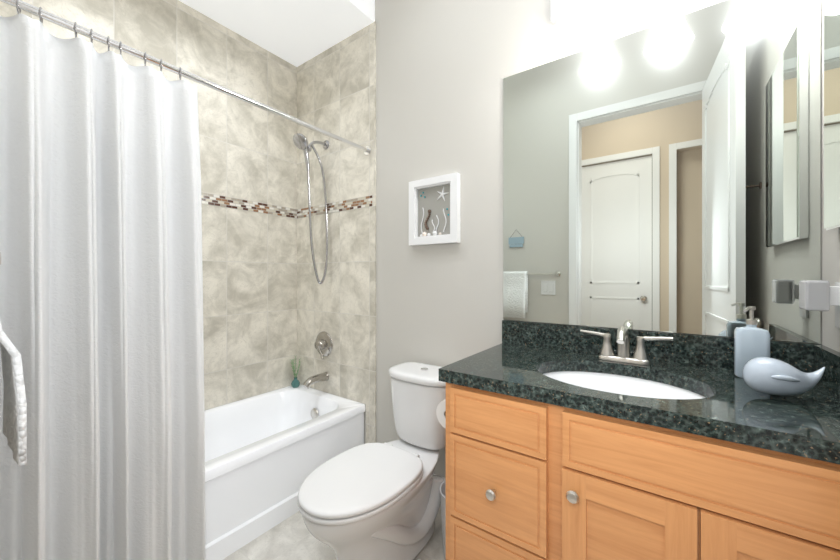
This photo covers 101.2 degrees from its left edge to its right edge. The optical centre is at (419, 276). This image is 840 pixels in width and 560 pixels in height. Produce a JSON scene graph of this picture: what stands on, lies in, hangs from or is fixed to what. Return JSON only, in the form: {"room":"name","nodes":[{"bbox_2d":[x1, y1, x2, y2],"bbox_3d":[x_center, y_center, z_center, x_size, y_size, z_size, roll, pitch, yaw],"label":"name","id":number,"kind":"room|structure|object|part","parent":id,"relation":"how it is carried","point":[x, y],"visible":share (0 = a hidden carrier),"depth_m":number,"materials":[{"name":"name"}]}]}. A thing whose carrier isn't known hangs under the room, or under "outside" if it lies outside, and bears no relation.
{"room":"bathroom","nodes":[
{"label":"bathroom","id":0,"kind":"room"},
{"bbox_2d":[179,0,374,66],"bbox_3d":[-1.029,-1.700,1.678,0.770,0.350,1.524,0,0,36],"label":"ceiling","id":1,"kind":"structure","parent":0,"point":[296,33],"depth_m":2.06,"materials":[{"name":"white paint"}]},
{"bbox_2d":[223,504,445,559],"bbox_3d":[-0.298,1.200,1.153,2.570,0.050,1.524,0,0,36],"label":"floor","id":2,"kind":"structure","parent":0,"point":[291,538],"depth_m":1.50,"materials":[{"name":"tile"}]},
{"bbox_2d":[205,385,364,559],"bbox_3d":[-1.058,0.978,1.698,0.696,0.395,1.520,0,0,36],"label":"bathtub","id":3,"kind":"object","parent":2,"relation":"on","point":[267,454],"visible":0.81,"depth_m":1.73,"materials":[{"name":"white ceramic"}]},
{"bbox_2d":[291,377,299,387],"bbox_3d":[-0.877,0.744,2.430,0.059,0.070,0.060,0,0,36],"label":"vase","id":4,"kind":"object","parent":3,"relation":"on","point":[295,383],"visible":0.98,"depth_m":2.41,"materials":[{"name":"teal glass"}]},
{"bbox_2d":[291,355,300,377],"bbox_3d":[-0.882,0.655,2.436,0.084,0.188,0.089,0,0,36],"label":"stem","id":5,"kind":"object","parent":4,"relation":"in","point":[294,371],"visible":0.9,"depth_m":2.44,"materials":[{"name":"green plant"}]},
{"bbox_2d":[297,362,445,559],"bbox_3d":[-0.141,0.812,1.457,0.377,0.727,0.796,0,0,36],"label":"toilet","id":6,"kind":"object","parent":2,"relation":"on","point":[374,501],"visible":0.9,"depth_m":1.35,"materials":[{"name":"white ceramic"}]},
{"bbox_3d":[-0.229,0.780,1.335,0.380,0.040,0.502,0,0,36],"label":"seat","id":7,"kind":"part","parent":6,"relation":"part of","materials":[{"name":"white plastic"}]},
{"bbox_3d":[0.022,0.472,1.684,0.378,0.037,0.238,0,0,36],"label":"tank lid","id":8,"kind":"part","parent":6,"relation":"part of","materials":[{"name":"white ceramic"}]},
{"bbox_3d":[0.022,0.644,1.684,0.356,0.306,0.222,0,0,36],"label":"tank","id":9,"kind":"part","parent":6,"relation":"part of","materials":[{"name":"white ceramic"}]},
{"bbox_2d":[440,480,445,558],"bbox_3d":[0.176,1.038,1.461,0.186,0.272,0.186,0,0,36],"label":"trash bin","id":10,"kind":"object","parent":2,"relation":"on","point":[443,498],"visible":0.1,"depth_m":1.43,"materials":[{"name":"white"}]},
{"bbox_2d":[439,320,839,559],"bbox_3d":[0.616,0.688,1.070,0.985,0.975,0.588,0,0,36],"label":"bathroom vanity","id":11,"kind":"object","parent":2,"relation":"on","point":[563,442],"visible":0.98,"depth_m":0.89,"materials":[{"name":"brown wood"}]},
{"bbox_2d":[436,399,445,428],"bbox_3d":[0.150,0.520,1.348,0.118,0.112,0.167,0,0,36],"label":"toilet paper","id":12,"kind":"object","parent":11,"relation":"attached to","point":[441,412],"visible":0.08,"depth_m":1.31,"materials":[{"name":"white paper"}]},
{"bbox_2d":[580,326,672,364],"bbox_3d":[0.710,0.239,1.211,0.289,0.129,0.136,0,0,36],"label":"faucet","id":13,"kind":"object","parent":11,"relation":"on","point":[640,356],"visible":1,"depth_m":1.22,"materials":[{"name":"silver metal"}]},
{"bbox_2d":[734,306,769,377],"bbox_3d":[0.997,0.197,1.036,0.076,0.215,0.067,0,0,36],"label":"soap dispenser","id":14,"kind":"object","parent":11,"relation":"on","point":[751,340],"visible":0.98,"depth_m":1.03,"materials":[{"name":"blue ceramic"}]},
{"bbox_2d":[742,357,824,395],"bbox_3d":[0.913,0.252,0.867,0.159,0.093,0.103,0,0,18],"label":"figurine","id":15,"kind":"object","parent":11,"relation":"on","point":[769,375],"visible":1,"depth_m":0.84,"materials":[{"name":"grey ceramic"}]},
{"bbox_2d":[316,0,821,477],"bbox_3d":[0.178,-0.350,1.816,2.790,3.050,0.110,0,0,36],"label":"wall","id":16,"kind":"structure","parent":0,"point":[444,68],"depth_m":1.77,"materials":[{"name":"grey paint"}]},
{"bbox_2d":[297,22,373,442],"bbox_3d":[-0.587,-0.175,2.293,0.770,2.700,0.008,0,0,36],"label":"tile","id":17,"kind":"structure","parent":16,"relation":"attached to","point":[335,89],"depth_m":2.24,"materials":[{"name":"beige tile"}]},
{"bbox_2d":[0,0,370,154],"bbox_3d":[-0.760,-0.765,1.479,0.056,0.056,1.515,0,0,36],"label":"curtain rod","id":18,"kind":"object","parent":17,"relation":"attached to","point":[58,20],"visible":1,"depth_m":1.24,"materials":[{"name":"silver metal"}]},
{"bbox_2d":[16,0,20,13],"bbox_3d":[-1.127,-0.758,0.968,0.005,0.048,0.038,0,0,-39],"label":"ring","id":19,"kind":"object","parent":18,"relation":"hanging from","point":[18,10],"depth_m":0.96,"materials":[{"name":"silver metal"}]},
{"bbox_2d":[0,14,205,559],"bbox_3d":[-0.983,0.204,1.079,0.175,1.871,0.542,0,0,36],"label":"shower curtain","id":20,"kind":"object","parent":19,"relation":"hanging from","point":[101,293],"visible":1,"depth_m":1.08,"materials":[{"name":"white fabric"}]},
{"bbox_2d":[39,7,42,23],"bbox_3d":[-1.102,-0.758,1.003,0.005,0.048,0.038,0,0,-39],"label":"ring","id":21,"kind":"object","parent":18,"relation":"hanging from","point":[40,19],"depth_m":0.99,"materials":[{"name":"silver metal"}]},
{"bbox_2d":[74,22,76,37],"bbox_3d":[-1.060,-0.758,1.062,0.005,0.048,0.038,0,0,-39],"label":"ring","id":22,"kind":"object","parent":18,"relation":"hanging from","point":[75,23],"depth_m":1.05,"materials":[{"name":"silver metal"}]},
{"bbox_2d":[293,133,328,283],"bbox_3d":[-0.695,-0.432,2.216,0.101,0.966,0.242,0,0,36],"label":"shower head","id":23,"kind":"object","parent":17,"relation":"attached to","point":[300,140],"visible":1,"depth_m":2.23},
{"bbox_2d":[302,372,328,388],"bbox_3d":[-0.683,0.678,2.246,0.060,0.076,0.180,0,0,36],"label":"tub spout","id":24,"kind":"object","parent":17,"relation":"attached to","point":[311,380],"visible":1,"depth_m":2.23,"materials":[{"name":"silver metal"}]},
{"bbox_2d":[315,331,332,358],"bbox_3d":[-0.667,0.455,2.301,0.170,0.170,0.072,0,0,36],"label":"shower valve","id":25,"kind":"object","parent":17,"relation":"attached to","point":[323,345],"visible":1,"depth_m":2.29,"materials":[{"name":"silver metal"}]},
{"bbox_2d":[297,195,371,217],"bbox_3d":[-0.591,-0.456,2.290,0.748,0.066,0.002,0,0,36],"label":"mosaic","id":26,"kind":"object","parent":17,"relation":"attached to","point":[355,203],"visible":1,"depth_m":2.25},
{"bbox_2d":[374,21,375,442],"bbox_3d":[-0.270,-0.175,2.065,0.012,2.700,0.008,0,0,36],"label":"tile","id":27,"kind":"structure","parent":16,"relation":"attached to","point":[374,231],"depth_m":2.06,"materials":[{"name":"beige tile"}]},
{"bbox_2d":[409,172,459,245],"bbox_3d":[0.070,-0.343,1.803,0.300,0.345,0.035,0,0,36],"label":"framed picture","id":28,"kind":"object","parent":16,"relation":"attached to","point":[434,210],"visible":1,"depth_m":1.80,"materials":[{"name":"white wood"}]},
{"bbox_2d":[503,0,819,343],"bbox_3d":[0.785,-0.358,1.308,0.983,1.113,0.005,0,0,36],"label":"vanity mirror","id":29,"kind":"object","parent":16,"relation":"attached to","point":[663,176],"visible":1,"depth_m":1.22,"materials":[{"name":"clear glass"}]},
{"bbox_2d":[822,0,839,351],"bbox_3d":[0.758,-0.350,0.326,0.110,3.050,1.634,0,0,36],"label":"wall","id":30,"kind":"structure","parent":0,"point":[831,273],"depth_m":0.98,"materials":[{"name":"grey paint"}]},
{"bbox_2d":[799,280,839,327],"bbox_3d":[1.066,0.072,0.915,0.074,0.125,0.070,0,0,36],"label":"outlet","id":31,"kind":"object","parent":30,"relation":"attached to","point":[814,295],"depth_m":0.90,"materials":[{"name":"white plastic"}]},
{"bbox_2d":[824,0,839,229],"bbox_3d":[0.975,-0.475,0.746,0.026,0.700,0.450,0,0,36],"label":"mirrored medicine cabinet","id":32,"kind":"object","parent":30,"relation":"attached to","point":[831,114],"visible":1,"depth_m":0.89,"materials":[{"name":"silver metal"}]},
{"bbox_3d":[-1.419,-0.350,1.890,0.110,3.050,1.634,0,0,36],"label":"wall","id":33,"kind":"structure","parent":0,"visible":0},
{"bbox_2d":[0,0,296,409],"bbox_3d":[-1.339,-0.373,1.900,0.008,2.303,1.508,0,0,36],"label":"tile","id":34,"kind":"structure","parent":33,"relation":"attached to","point":[248,152],"depth_m":2.15,"materials":[{"name":"beige tile"}]},
{"bbox_2d":[201,192,296,217],"bbox_3d":[-1.335,-0.456,1.897,0.002,0.066,1.506,0,0,36],"label":"mosaic","id":35,"kind":"object","parent":34,"relation":"attached to","point":[224,201],"visible":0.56,"depth_m":2.21},
{"bbox_3d":[-0.814,-0.025,0.616,0.584,0.043,0.048,0,0,36],"label":"towel rail","id":36,"kind":"object","parent":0,"visible":0},
{"bbox_2d":[0,320,26,465],"bbox_3d":[-0.880,0.157,0.703,0.251,0.407,0.081,0,0,36],"label":"hand towel","id":37,"kind":"object","parent":36,"relation":"hanging from","point":[14,416],"visible":1,"depth_m":0.66,"materials":[{"name":"white fabric"}]}
]}

